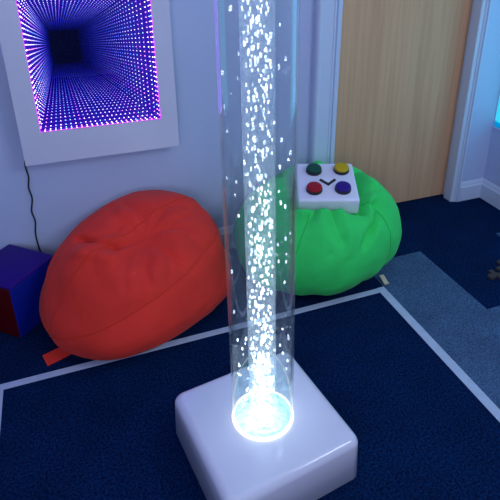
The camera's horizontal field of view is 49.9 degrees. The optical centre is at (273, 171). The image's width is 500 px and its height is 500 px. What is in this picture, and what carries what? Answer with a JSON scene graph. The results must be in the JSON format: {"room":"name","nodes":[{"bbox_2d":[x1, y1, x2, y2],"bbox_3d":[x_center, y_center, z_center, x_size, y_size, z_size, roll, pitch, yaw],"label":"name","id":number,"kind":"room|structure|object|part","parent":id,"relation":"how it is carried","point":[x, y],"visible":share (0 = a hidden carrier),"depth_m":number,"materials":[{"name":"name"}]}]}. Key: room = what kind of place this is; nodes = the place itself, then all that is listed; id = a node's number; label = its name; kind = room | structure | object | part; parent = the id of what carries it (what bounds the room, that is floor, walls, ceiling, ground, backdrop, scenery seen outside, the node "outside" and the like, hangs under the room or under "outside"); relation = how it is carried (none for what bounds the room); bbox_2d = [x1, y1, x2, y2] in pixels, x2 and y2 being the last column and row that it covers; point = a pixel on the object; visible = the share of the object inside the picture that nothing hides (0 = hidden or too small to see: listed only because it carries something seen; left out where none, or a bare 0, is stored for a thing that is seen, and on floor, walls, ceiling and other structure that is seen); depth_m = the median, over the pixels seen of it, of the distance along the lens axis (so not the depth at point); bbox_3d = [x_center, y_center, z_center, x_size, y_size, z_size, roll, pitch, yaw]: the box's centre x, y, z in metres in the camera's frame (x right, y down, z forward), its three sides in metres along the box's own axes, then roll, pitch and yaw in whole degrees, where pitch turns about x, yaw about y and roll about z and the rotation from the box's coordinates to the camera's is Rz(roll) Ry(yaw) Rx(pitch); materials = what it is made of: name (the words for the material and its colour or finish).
{"room":"sensory room","nodes":[
{"label":"sensory room","id":0,"kind":"room"},
{"bbox_2d":[0,194,499,499],"bbox_3d":[0.018,1.232,1.028,4.360,0.102,4.360,-9,26,-20],"label":"floor","id":1,"kind":"structure","parent":0,"point":[107,431],"depth_m":1.94,"materials":[{"name":"blue carpet"}]},
{"bbox_2d":[0,384,3,426],"bbox_3d":[-0.453,1.324,0.702,0.032,0.002,2.882,-9,26,-20],"label":"tape","id":2,"kind":"object","parent":1,"relation":"on","point":[1,385],"visible":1,"depth_m":1.86,"materials":[{"name":"white plastic"}]},
{"bbox_2d":[0,244,52,337],"bbox_3d":[-1.070,0.486,2.222,0.245,0.243,0.245,9,26,18],"label":"cube","id":3,"kind":"object","parent":1,"relation":"on","point":[23,271],"visible":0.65,"depth_m":2.14,"materials":[{"name":"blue plastic"}]},
{"bbox_3d":[-1.111,0.536,2.124,0.225,0.233,0.010,9,26,18],"label":"panel","id":4,"kind":"part","parent":3,"relation":"part of","materials":[{"name":"red fabric"}]},
{"bbox_3d":[-1.069,0.380,2.173,0.245,0.010,0.245,9,26,18],"label":"panel","id":5,"kind":"part","parent":3,"relation":"part of","materials":[{"name":"blue plastic"}]},
{"bbox_3d":[-0.960,0.508,2.187,0.010,0.233,0.243,9,26,18],"label":"panel","id":6,"kind":"part","parent":3,"relation":"part of","materials":[{"name":"blue fabric"}]},
{"bbox_2d":[39,190,232,365],"bbox_3d":[-0.560,0.377,2.205,0.825,0.466,0.666,-9,26,-20],"label":"bean bag","id":7,"kind":"object","parent":1,"relation":"on","point":[147,266],"visible":1,"depth_m":2.03,"materials":[{"name":"red fabric"}]},
{"bbox_2d":[4,289,379,388],"bbox_3d":[-0.243,0.650,2.170,1.542,0.002,0.030,-9,26,-20],"label":"tape","id":8,"kind":"object","parent":1,"relation":"on","point":[31,379],"visible":1,"depth_m":2.15,"materials":[{"name":"white plastic"}]},
{"bbox_2d":[175,0,357,499],"bbox_3d":[-0.027,-0.008,1.278,0.434,1.946,0.434,-13,28,-27],"label":"tube","id":9,"kind":"object","parent":1,"relation":"on","point":[261,430],"visible":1,"depth_m":1.54,"materials":[{"name":"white plastic"}]},
{"bbox_2d":[255,404,270,419],"bbox_3d":[-0.032,0.716,1.611,0.050,0.030,0.050,-13,28,-27],"label":"lamp","id":10,"kind":"object","parent":9,"relation":"on","point":[265,414],"depth_m":1.60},
{"bbox_2d":[233,161,401,295],"bbox_3d":[0.214,0.238,2.482,0.798,0.490,0.642,-9,26,-20],"label":"bean bag","id":11,"kind":"object","parent":1,"relation":"on","point":[335,251],"visible":0.84,"depth_m":2.25,"materials":[{"name":"green fabric"}]},
{"bbox_2d":[295,162,359,213],"bbox_3d":[0.232,0.063,2.386,0.264,0.155,0.271,0,25,-1],"label":"box","id":12,"kind":"object","parent":11,"relation":"on","point":[331,187],"visible":0.98,"depth_m":2.31,"materials":[{"name":"white plastic"},{"name":"coloured plastic"}]},
{"bbox_2d":[376,286,499,421],"bbox_3d":[1.014,1.091,1.231,0.038,0.002,2.884,-9,26,-20],"label":"tape","id":13,"kind":"object","parent":1,"relation":"on","point":[483,398],"visible":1,"depth_m":2.06,"materials":[{"name":"white plastic"}]},
{"bbox_2d":[488,260,499,279],"bbox_3d":[1.227,0.499,2.506,0.376,0.011,0.376,-13,28,-27],"label":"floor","id":14,"kind":"structure","parent":1,"relation":"on","point":[493,275],"depth_m":2.53,"materials":[{"name":"grey rubber"}]},
{"bbox_2d":[0,0,499,254],"bbox_3d":[-0.680,-0.702,2.115,4.360,2.500,0.100,-9,26,-20],"label":"wall","id":15,"kind":"structure","parent":0,"point":[64,193],"depth_m":2.41,"materials":[{"name":"paint"}]},
{"bbox_2d":[0,0,178,165],"bbox_3d":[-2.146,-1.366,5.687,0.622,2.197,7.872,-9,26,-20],"label":"mirror","id":16,"kind":"object","parent":15,"relation":"attached to","point":[87,78],"visible":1,"depth_m":2.47,"materials":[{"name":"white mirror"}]},
{"bbox_2d":[24,161,40,251],"bbox_3d":[-0.986,0.238,2.322,0.112,0.613,0.028,2,25,3],"label":"power cord","id":17,"kind":"object","parent":16,"relation":"hanging from","point":[24,161],"visible":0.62,"depth_m":2.28,"materials":[{"name":"black rubber"}]},
{"bbox_2d":[218,225,234,248],"bbox_3d":[-1.212,0.488,2.366,2.988,0.120,0.018,-9,26,-20],"label":"baseboard","id":18,"kind":"structure","parent":15,"relation":"attached to","point":[230,240],"depth_m":2.71,"materials":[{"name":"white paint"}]},
{"bbox_2d":[308,0,342,163],"bbox_3d":[0.239,-0.652,2.486,0.128,2.110,0.107,-9,26,-20],"label":"trim","id":19,"kind":"structure","parent":15,"relation":"attached to","point":[327,27],"depth_m":2.53,"materials":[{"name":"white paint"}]},
{"bbox_2d":[334,0,472,202],"bbox_3d":[0.649,-0.717,2.760,0.870,1.996,0.040,-9,26,-20],"label":"door","id":20,"kind":"structure","parent":15,"relation":"in","point":[401,64],"depth_m":2.87,"materials":[{"name":"brown wood"}]},
{"bbox_2d":[443,0,491,201],"bbox_3d":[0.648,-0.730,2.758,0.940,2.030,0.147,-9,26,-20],"label":"door frame","id":21,"kind":"structure","parent":15,"relation":"attached to","point":[473,0],"depth_m":3.03,"materials":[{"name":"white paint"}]},
{"bbox_2d":[458,178,482,201],"bbox_3d":[1.188,0.107,3.231,0.174,0.120,0.018,-9,26,-20],"label":"baseboard","id":22,"kind":"structure","parent":15,"relation":"attached to","point":[471,189],"depth_m":3.22,"materials":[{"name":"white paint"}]},
{"bbox_2d":[483,91,499,186],"bbox_3d":[2.054,-0.225,1.119,0.120,2.500,3.960,-9,26,-20],"label":"wall","id":23,"kind":"structure","parent":0,"point":[492,168],"depth_m":3.13,"materials":[{"name":"paint"}]},
{"bbox_2d":[480,178,499,209],"bbox_3d":[1.983,0.866,1.593,0.018,0.120,3.960,-9,26,-20],"label":"baseboard","id":24,"kind":"structure","parent":23,"relation":"attached to","point":[490,192],"depth_m":3.18,"materials":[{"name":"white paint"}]},
{"bbox_2d":[493,97,499,130],"bbox_3d":[1.509,-0.579,2.321,0.024,1.247,1.246,-9,26,-20],"label":"window","id":25,"kind":"structure","parent":23,"relation":"in","point":[497,119],"depth_m":3.06,"materials":[{"name":"blue glass"}]}
]}

